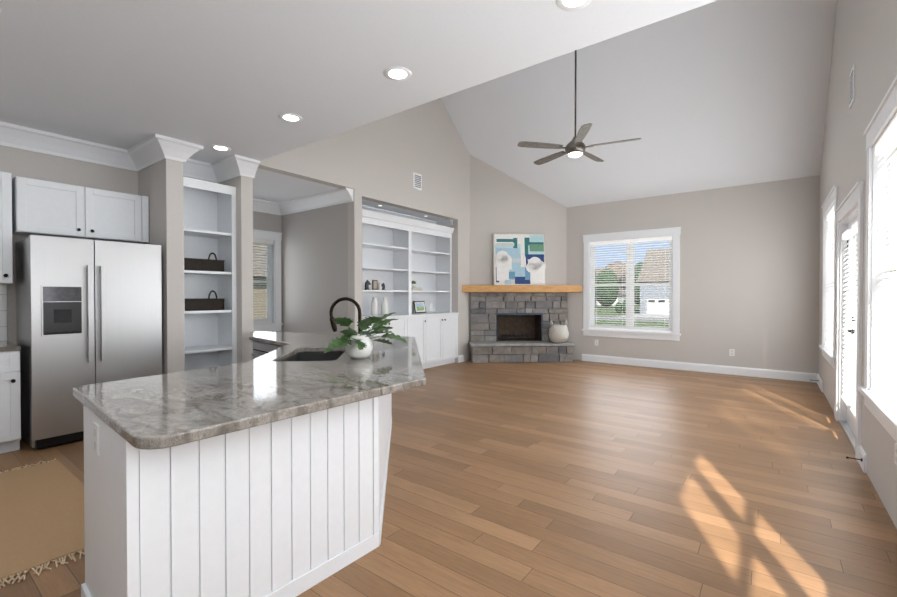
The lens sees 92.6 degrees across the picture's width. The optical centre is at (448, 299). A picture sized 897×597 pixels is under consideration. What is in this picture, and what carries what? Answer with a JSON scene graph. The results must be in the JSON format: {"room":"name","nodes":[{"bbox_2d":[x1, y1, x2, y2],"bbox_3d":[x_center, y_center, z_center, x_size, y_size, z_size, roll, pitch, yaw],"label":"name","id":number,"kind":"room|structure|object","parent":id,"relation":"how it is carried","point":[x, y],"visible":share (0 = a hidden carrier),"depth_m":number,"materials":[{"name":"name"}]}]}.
{"room":"kitchen","nodes":[
{"label":"kitchen","id":0,"kind":"room"},
{"bbox_2d":[0,145,137,343],"bbox_3d":[-5.098,-0.237,2.935,0.150,3.100,5.010,0,1,37],"label":"wall","id":1,"kind":"structure","parent":0,"point":[32,164],"depth_m":4.29,"materials":[{"name":"paint"}]},
{"bbox_2d":[0,171,15,286],"bbox_3d":[-4.200,-0.640,3.717,0.331,0.990,0.552,0,1,37],"label":"upper cabinet","id":2,"kind":"object","parent":1,"relation":"attached to","point":[7,184],"depth_m":3.81,"materials":[{"name":"white wood"}]},
{"bbox_2d":[16,176,95,238],"bbox_3d":[-3.854,-0.870,4.174,0.331,0.500,0.548,0,1,37],"label":"upper cabinet","id":3,"kind":"object","parent":1,"relation":"attached to","point":[29,206],"depth_m":4.07,"materials":[{"name":"white wood"}]},
{"bbox_2d":[0,121,142,171],"bbox_3d":[-4.937,-1.525,2.893,0.142,0.182,4.860,0,1,37],"label":"crown molding","id":4,"kind":"structure","parent":1,"relation":"attached to","point":[11,135],"depth_m":4.28,"materials":[{"name":"white wood"}]},
{"bbox_2d":[91,189,148,243],"bbox_3d":[-3.585,-0.874,4.532,0.331,0.500,0.611,0,1,37],"label":"upper cabinet","id":5,"kind":"object","parent":1,"relation":"attached to","point":[120,217],"depth_m":4.49,"materials":[{"name":"white wood"}]},
{"bbox_2d":[253,211,280,331],"bbox_3d":[-3.709,-0.278,6.676,0.150,3.100,2.640,0,1,37],"label":"wall","id":6,"kind":"structure","parent":0,"point":[261,221],"depth_m":7.35,"materials":[{"name":"paint"}]},
{"bbox_2d":[253,229,282,332],"bbox_3d":[-3.340,-0.313,7.124,0.200,1.720,1.190,0,1,37],"label":"window","id":7,"kind":"structure","parent":6,"relation":"in","point":[275,281],"depth_m":7.46,"materials":[{"name":"plastic"}]},
{"bbox_2d":[253,239,272,323],"bbox_3d":[-3.331,-0.307,7.118,0.062,1.428,0.884,0,1,37],"label":"window blind","id":8,"kind":"object","parent":7,"relation":"attached to","point":[262,242],"visible":0.4,"depth_m":7.31,"materials":[{"name":"white plastic"}]},
{"bbox_2d":[253,198,283,215],"bbox_3d":[-3.589,-1.566,6.578,0.142,0.182,2.330,0,1,37],"label":"crown molding","id":9,"kind":"structure","parent":6,"relation":"attached to","point":[259,205],"depth_m":7.25,"materials":[{"name":"white wood"}]},
{"bbox_2d":[138,98,469,373],"bbox_3d":[-1.559,-1.581,6.965,0.940,5.700,5.710,0,1,37],"label":"wall","id":10,"kind":"structure","parent":0,"point":[374,164],"depth_m":6.45,"materials":[{"name":"paint"}]},
{"bbox_2d":[124,134,175,168],"bbox_3d":[-3.143,-1.543,4.495,0.782,0.182,0.142,0,1,37],"label":"crown molding","id":11,"kind":"structure","parent":10,"relation":"attached to","point":[149,151],"depth_m":4.46,"materials":[{"name":"white wood"}]},
{"bbox_2d":[172,141,207,172],"bbox_3d":[-2.936,-1.545,4.711,0.712,0.182,0.152,0,1,37],"label":"crown molding","id":12,"kind":"structure","parent":10,"relation":"attached to","point":[185,150],"depth_m":4.51,"materials":[{"name":"white wood"}]},
{"bbox_2d":[183,163,211,180],"bbox_3d":[-3.011,-1.549,5.085,0.142,0.182,0.300,0,1,37],"label":"crown molding","id":13,"kind":"structure","parent":10,"relation":"attached to","point":[205,171],"depth_m":5.16,"materials":[{"name":"white wood"}]},
{"bbox_2d":[210,155,251,182],"bbox_3d":[-2.636,-1.550,5.109,0.712,0.182,0.172,0,1,37],"label":"crown molding","id":14,"kind":"structure","parent":10,"relation":"attached to","point":[233,166],"depth_m":5.04,"materials":[{"name":"white wood"}]},
{"bbox_2d":[362,205,435,223],"bbox_3d":[-0.983,-1.537,7.828,0.084,0.108,2.500,0,1,37],"label":"crown molding","id":15,"kind":"structure","parent":10,"relation":"attached to","point":[363,206],"depth_m":7.83,"materials":[{"name":"white wood"}]},
{"bbox_2d":[413,172,421,190],"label":"air vent","id":16,"kind":"object","parent":10,"relation":"in","point":[417,181],"depth_m":7.51,"materials":[{"name":"plastic"}]},
{"bbox_2d":[436,219,452,225],"bbox_3d":[-0.071,-1.546,8.652,0.330,0.108,0.084,0,1,37],"label":"crown molding","id":17,"kind":"structure","parent":10,"relation":"attached to","point":[446,222],"depth_m":8.64,"materials":[{"name":"white wood"}]},
{"bbox_2d":[281,202,347,333],"bbox_3d":[-2.198,-0.282,7.078,1.780,3.100,0.180,0,1,37],"label":"wall","id":18,"kind":"structure","parent":0,"point":[314,264],"depth_m":6.99,"materials":[{"name":"paint"}]},
{"bbox_2d":[276,187,352,214],"bbox_3d":[-2.165,-1.569,6.876,1.760,0.182,0.142,0,1,37],"label":"crown molding","id":19,"kind":"structure","parent":18,"relation":"attached to","point":[342,195],"depth_m":6.81,"materials":[{"name":"white wood"}]},
{"bbox_2d":[0,0,836,206],"bbox_3d":[-0.886,-2.973,4.202,7.980,2.685,12.150,0,1,37],"label":"ceiling","id":20,"kind":"structure","parent":0,"point":[238,77],"depth_m":3.91,"materials":[{"name":"paint"}]},
{"bbox_2d":[210,145,230,151],"bbox_3d":[-2.325,-1.590,4.369,0.196,0.086,0.181,0,1,37],"label":"recessed light","id":21,"kind":"object","parent":20,"relation":"in","point":[216,147],"depth_m":4.61,"materials":[{"name":"white plastic"}]},
{"bbox_2d":[279,113,302,122],"bbox_3d":[-1.332,-1.581,3.624,0.196,0.086,0.186,0,1,37],"label":"recessed light","id":22,"kind":"object","parent":20,"relation":"in","point":[288,117],"depth_m":3.81,"materials":[{"name":"white plastic"}]},
{"bbox_2d":[384,66,411,80],"bbox_3d":[-0.344,-1.573,2.903,0.190,0.086,0.192,0,1,37],"label":"recessed light","id":23,"kind":"object","parent":20,"relation":"in","point":[396,73],"depth_m":3.05,"materials":[{"name":"white plastic"}]},
{"bbox_2d":[556,0,592,10],"bbox_3d":[0.644,-1.566,2.194,0.157,0.086,0.136,0,1,37],"label":"recessed light","id":24,"kind":"object","parent":20,"relation":"in","point":[567,5],"depth_m":2.33,"materials":[{"name":"white glass"}]},
{"bbox_2d":[517,50,640,164],"bbox_3d":[1.815,-3.075,5.989,1.604,2.160,1.579,0,1,37],"label":"ceiling fan","id":25,"kind":"object","parent":20,"relation":"hanging from","point":[575,147],"visible":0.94,"depth_m":5.89,"materials":[{"name":"grey metal"}]},
{"bbox_2d":[0,360,896,596],"bbox_3d":[-0.896,1.339,4.195,8.030,0.080,12.150,0,1,37],"label":"floor","id":26,"kind":"structure","parent":0,"point":[577,478],"depth_m":2.92,"materials":[{"name":"brown wood"}]},
{"bbox_2d":[0,347,20,453],"bbox_3d":[-4.082,0.869,3.645,0.626,0.872,0.552,0,1,37],"label":"base cabinet","id":27,"kind":"object","parent":26,"relation":"on","point":[10,388],"depth_m":3.63,"materials":[{"name":"white wood"}]},
{"bbox_2d":[0,339,19,350],"bbox_3d":[-4.933,0.424,2.498,0.641,0.040,3.400,0,1,37],"label":"countertop","id":28,"kind":"structure","parent":27,"relation":"on","point":[4,345],"depth_m":3.65,"materials":[{"name":"grey stone"}]},
{"bbox_2d":[0,458,84,588],"bbox_3d":[-2.733,1.310,2.602,1.908,0.013,0.876,0,1,37],"label":"jute rug","id":29,"kind":"object","parent":26,"relation":"on","point":[41,514],"visible":0.73,"depth_m":2.56,"materials":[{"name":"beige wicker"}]},
{"bbox_2d":[16,235,161,448],"bbox_3d":[-3.519,0.359,4.237,0.775,1.840,0.980,0,1,37],"label":"fridge","id":30,"kind":"object","parent":26,"relation":"on","point":[88,311],"visible":0.92,"depth_m":3.91,"materials":[{"name":"silver metal"}]},
{"bbox_2d":[183,177,236,370],"bbox_3d":[-2.890,-0.024,4.998,0.440,2.630,0.617,0,1,37],"label":"bookcase","id":31,"kind":"object","parent":26,"relation":"on","point":[209,214],"visible":0.46,"depth_m":5.17,"materials":[{"name":"white wood"}]},
{"bbox_2d":[184,290,224,310],"bbox_3d":[-2.907,0.003,4.968,0.338,0.232,0.455,0,1,37],"label":"basket","id":32,"kind":"object","parent":31,"relation":"in","point":[208,303],"visible":0.88,"depth_m":4.88,"materials":[{"name":"wicker"}]},
{"bbox_2d":[184,252,224,271],"bbox_3d":[-2.907,-0.447,4.963,0.338,0.232,0.455,0,1,37],"label":"basket","id":33,"kind":"object","parent":31,"relation":"in","point":[208,264],"visible":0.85,"depth_m":4.87,"materials":[{"name":"wicker"}]},
{"bbox_2d":[81,397,391,596],"bbox_3d":[-1.957,0.878,2.855,3.203,0.873,1.214,0,1,37],"label":"base cabinet","id":34,"kind":"object","parent":26,"relation":"on","point":[263,472],"depth_m":1.76,"materials":[{"name":"wood"}]},
{"bbox_2d":[73,329,425,456],"bbox_3d":[-1.410,0.414,3.445,3.512,0.040,2.866,0,1,37],"label":"countertop","id":35,"kind":"structure","parent":34,"relation":"on","point":[289,376],"depth_m":1.94,"materials":[{"name":"grey stone"}]},
{"bbox_2d":[281,351,343,361],"bbox_3d":[-0.991,0.477,3.187,0.884,0.362,0.900,0,1,37],"label":"sink","id":36,"kind":"object","parent":35,"relation":"in","point":[286,356],"depth_m":3.56,"materials":[{"name":"metal"}]},
{"bbox_2d":[329,297,361,331],"bbox_3d":[-0.731,0.188,3.156,0.207,0.417,0.217,0,1,37],"label":"faucet","id":37,"kind":"object","parent":35,"relation":"on","point":[333,324],"depth_m":3.13,"materials":[{"name":"black metal"}]},
{"bbox_2d":[324,312,407,358],"bbox_3d":[-0.554,0.245,2.896,0.388,0.305,0.544,0,1,37],"label":"potted plant","id":38,"kind":"object","parent":35,"relation":"on","point":[359,345],"visible":1,"depth_m":2.87,"materials":[{"name":"plant"}]},
{"bbox_2d":[362,209,458,368],"bbox_3d":[-0.771,-0.079,7.684,0.604,2.680,2.488,0,1,37],"label":"built-in bookcase","id":39,"kind":"object","parent":26,"relation":"on","point":[400,255],"visible":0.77,"depth_m":7.78,"materials":[{"name":"white wood"}]},
{"bbox_2d":[364,280,370,289],"bbox_3d":[-1.328,-0.246,7.055,0.060,0.165,0.108,0,1,37],"label":"bookend","id":40,"kind":"object","parent":39,"relation":"in","point":[367,283],"depth_m":7.03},
{"bbox_2d":[370,297,377,315],"bbox_3d":[-1.240,0.110,7.175,0.130,0.310,0.127,0,1,37],"label":"ribbed vase","id":41,"kind":"object","parent":39,"relation":"in","point":[374,307],"visible":1,"depth_m":7.13,"materials":[{"name":"white ceramic"}]},
{"bbox_2d":[372,280,380,289],"bbox_3d":[-1.216,-0.250,7.203,0.100,0.168,0.160,0,1,37],"label":"picture frame","id":42,"kind":"object","parent":39,"relation":"in","point":[376,284],"visible":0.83,"depth_m":7.20,"materials":[{"name":"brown wood"}]},
{"bbox_2d":[381,297,388,314],"bbox_3d":[-1.096,0.108,7.367,0.130,0.310,0.127,0,1,37],"label":"ribbed vase","id":43,"kind":"object","parent":39,"relation":"in","point":[384,307],"visible":0.83,"depth_m":7.33,"materials":[{"name":"white ceramic"}]},
{"bbox_2d":[412,287,422,290],"bbox_3d":[-0.642,-0.203,7.992,0.170,0.058,0.290,0,1,37],"label":"books","id":44,"kind":"object","parent":39,"relation":"in","point":[417,288],"visible":0.64,"depth_m":7.96,"materials":[{"name":"white paper"}]},
{"bbox_2d":[413,301,425,312],"bbox_3d":[-0.546,0.137,8.180,0.060,0.228,0.320,0,1,37],"label":"picture frame","id":45,"kind":"object","parent":39,"relation":"in","point":[419,307],"visible":1,"depth_m":8.16,"materials":[{"name":"black metal"}]},
{"bbox_2d":[470,292,572,362],"bbox_3d":[1.474,0.550,8.727,2.054,1.396,0.415,0,1,-4],"label":"fireplace","id":46,"kind":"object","parent":26,"relation":"on","point":[485,308],"depth_m":8.80,"materials":[{"name":"grey stone"}]},
{"bbox_2d":[496,313,542,341],"bbox_3d":[1.445,0.560,9.132,1.000,0.610,0.565,0,1,-4],"label":"firebox","id":47,"kind":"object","parent":46,"relation":"in","point":[518,326],"depth_m":9.38,"materials":[{"name":"brick"}]},
{"bbox_2d":[462,285,581,291],"bbox_3d":[1.498,-0.227,8.811,2.478,0.148,0.223,0,1,-4],"label":"mantel beam","id":48,"kind":"structure","parent":46,"relation":"on","point":[521,288],"depth_m":8.70,"materials":[{"name":"brown wood"}]},
{"bbox_2d":[493,233,545,284],"bbox_3d":[1.464,-0.831,8.836,1.084,1.084,0.146,0,1,-4],"label":"canvas painting","id":49,"kind":"object","parent":48,"relation":"on","point":[519,258],"visible":0.94,"depth_m":8.81},
{"bbox_2d":[469,341,574,346],"bbox_3d":[1.473,0.892,8.719,2.095,0.055,0.438,0,1,-4],"label":"hearth slab","id":50,"kind":"object","parent":46,"relation":"on","point":[513,343],"visible":0.92,"depth_m":8.53,"materials":[{"name":"grey stone"}]},
{"bbox_2d":[549,320,568,342],"bbox_3d":[2.226,0.632,8.662,0.400,0.462,0.400,0,1,37],"label":"vase","id":51,"kind":"object","parent":50,"relation":"on","point":[558,333],"visible":1,"depth_m":8.52,"materials":[{"name":"white ceramic"}]},
{"bbox_2d":[470,155,566,340],"bbox_3d":[1.453,-1.603,8.987,2.535,5.700,0.150,0,1,-4],"label":"wall","id":52,"kind":"structure","parent":0,"point":[501,202],"depth_m":8.89,"materials":[{"name":"paint"}]},
{"bbox_2d":[566,175,819,372],"bbox_3d":[4.040,-0.591,7.905,4.530,3.700,0.150,0,1,37],"label":"wall","id":53,"kind":"structure","parent":0,"point":[749,273],"depth_m":7.24,"materials":[{"name":"paint"}]},
{"bbox_2d":[582,227,680,340],"bbox_3d":[3.498,-0.290,8.285,1.800,2.050,0.200,0,1,37],"label":"window","id":54,"kind":"structure","parent":53,"relation":"in","point":[589,304],"depth_m":8.28,"materials":[{"name":"plastic"}]},
{"bbox_2d":[590,236,672,332],"bbox_3d":[3.491,-0.284,8.277,1.494,1.758,0.062,0,1,37],"label":"window blind","id":55,"kind":"object","parent":54,"relation":"attached to","point":[631,241],"visible":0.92,"depth_m":8.23,"materials":[{"name":"white plastic"}]},
{"bbox_2d":[582,354,815,382],"bbox_3d":[4.210,1.191,7.693,3.680,0.140,0.016,0,1,37],"label":"baseboard","id":56,"kind":"structure","parent":53,"relation":"attached to","point":[769,373],"depth_m":7.47,"materials":[{"name":"white wood"}]},
{"bbox_2d":[729,349,734,355],"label":"power outlet","id":57,"kind":"object","parent":53,"relation":"in","point":[731,351],"depth_m":7.25,"materials":[{"name":"plastic"}]},
{"bbox_2d":[818,0,896,528],"bbox_3d":[2.212,-1.525,1.824,0.150,5.700,12.050,0,1,37],"label":"wall","id":58,"kind":"structure","parent":0,"point":[865,37],"depth_m":3.58,"materials":[{"name":"paint"}]},
{"bbox_2d":[816,373,822,391],"bbox_3d":[5.426,1.207,6.262,0.016,0.140,0.800,0,1,37],"label":"baseboard","id":59,"kind":"structure","parent":58,"relation":"attached to","point":[820,383],"depth_m":6.22,"materials":[{"name":"white wood"}]},
{"bbox_2d":[819,184,837,368],"bbox_3d":[4.796,-0.258,5.312,0.200,2.050,1.520,0,1,37],"label":"window","id":60,"kind":"structure","parent":58,"relation":"in","point":[829,203],"depth_m":5.79,"materials":[{"name":"plastic"}]},
{"bbox_2d":[826,206,833,351],"bbox_3d":[4.787,-0.252,5.319,0.062,1.758,1.214,0,1,37],"label":"window blind","id":61,"kind":"object","parent":60,"relation":"attached to","point":[830,216],"visible":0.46,"depth_m":5.55,"materials":[{"name":"white plastic"}]},
{"bbox_2d":[810,379,862,461],"bbox_3d":[4.303,1.217,4.861,0.092,0.023,3.854,0,1,37],"label":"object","id":62,"kind":"structure","parent":58,"relation":"attached to","point":[847,457],"depth_m":3.35,"materials":[{"name":"black metal"}]},
{"bbox_2d":[835,180,863,461],"bbox_3d":[3.818,0.172,4.006,0.185,2.260,1.550,0,1,37],"label":"door frame","id":63,"kind":"structure","parent":58,"relation":"attached to","point":[849,211],"depth_m":4.28,"materials":[{"name":"white wood"}]},
{"bbox_2d":[841,221,857,418],"bbox_3d":[3.792,0.171,4.026,0.050,1.700,1.060,0,1,37],"label":"door blind","id":64,"kind":"object","parent":58,"relation":"attached to","point":[847,234],"visible":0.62,"depth_m":4.15,"materials":[{"name":"white plastic"}]},
{"bbox_2d":[849,63,854,108],"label":"air vent","id":65,"kind":"object","parent":58,"relation":"in","point":[852,75],"depth_m":3.90,"materials":[{"name":"plastic"}]},
{"bbox_2d":[858,445,866,472],"bbox_3d":[3.231,1.239,3.346,0.016,0.140,0.260,0,1,37],"label":"baseboard","id":66,"kind":"structure","parent":58,"relation":"attached to","point":[861,453],"depth_m":3.30,"materials":[{"name":"white wood"}]},
{"bbox_2d":[858,75,896,441],"bbox_3d":[2.727,-0.228,2.564,0.200,2.050,1.600,0,1,37],"label":"window","id":67,"kind":"structure","parent":58,"relation":"in","point":[882,410],"depth_m":3.09,"materials":[{"name":"plastic"}]},
{"bbox_2d":[874,116,896,409],"bbox_3d":[2.718,-0.222,2.571,0.062,1.758,1.294,0,1,37],"label":"window blind","id":68,"kind":"object","parent":67,"relation":"attached to","point":[887,353],"visible":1,"depth_m":2.84,"materials":[{"name":"white plastic"}]},
{"bbox_2d":[894,443,896,464],"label":"power outlet","id":69,"kind":"object","parent":58,"relation":"in","point":[895,462],"depth_m":2.47,"materials":[{"name":"plastic"}]},
{"label":"outside","id":70,"kind":"structure","parent":0,"visible":0},
{"bbox_2d":[595,302,668,327],"bbox_3d":[0.268,0.747,199.987,560.000,0.215,480.000,0,1,37],"label":"ground","id":71,"kind":"structure","parent":70,"point":[604,320],"depth_m":52.05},
{"bbox_2d":[253,243,266,318],"bbox_3d":[-15.630,-1.224,29.183,8.800,7.500,16.800,0,1,37],"label":"house","id":72,"kind":"structure","parent":71,"relation":"on","point":[257,301],"depth_m":27.48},
{"bbox_2d":[595,287,625,305],"bbox_3d":[45.133,-1.996,122.374,9.800,7.000,10.800,0,1,37],"label":"house","id":73,"kind":"structure","parent":71,"relation":"on","point":[620,299],"depth_m":118.49,"materials":[{"name":"white"}]},
{"bbox_2d":[595,261,642,313],"bbox_3d":[6.405,-8.979,193.488,305.925,20.808,231.967,0,1,37],"label":"trees","id":74,"kind":"object","parent":71,"relation":"on","point":[606,293],"depth_m":97.02,"materials":[{"name":"green plant"}]},
{"bbox_2d":[637,248,668,313],"bbox_3d":[39.036,-3.138,66.869,14.800,10.500,14.800,0,1,37],"label":"house","id":75,"kind":"structure","parent":71,"relation":"on","point":[654,305],"depth_m":64.94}
]}

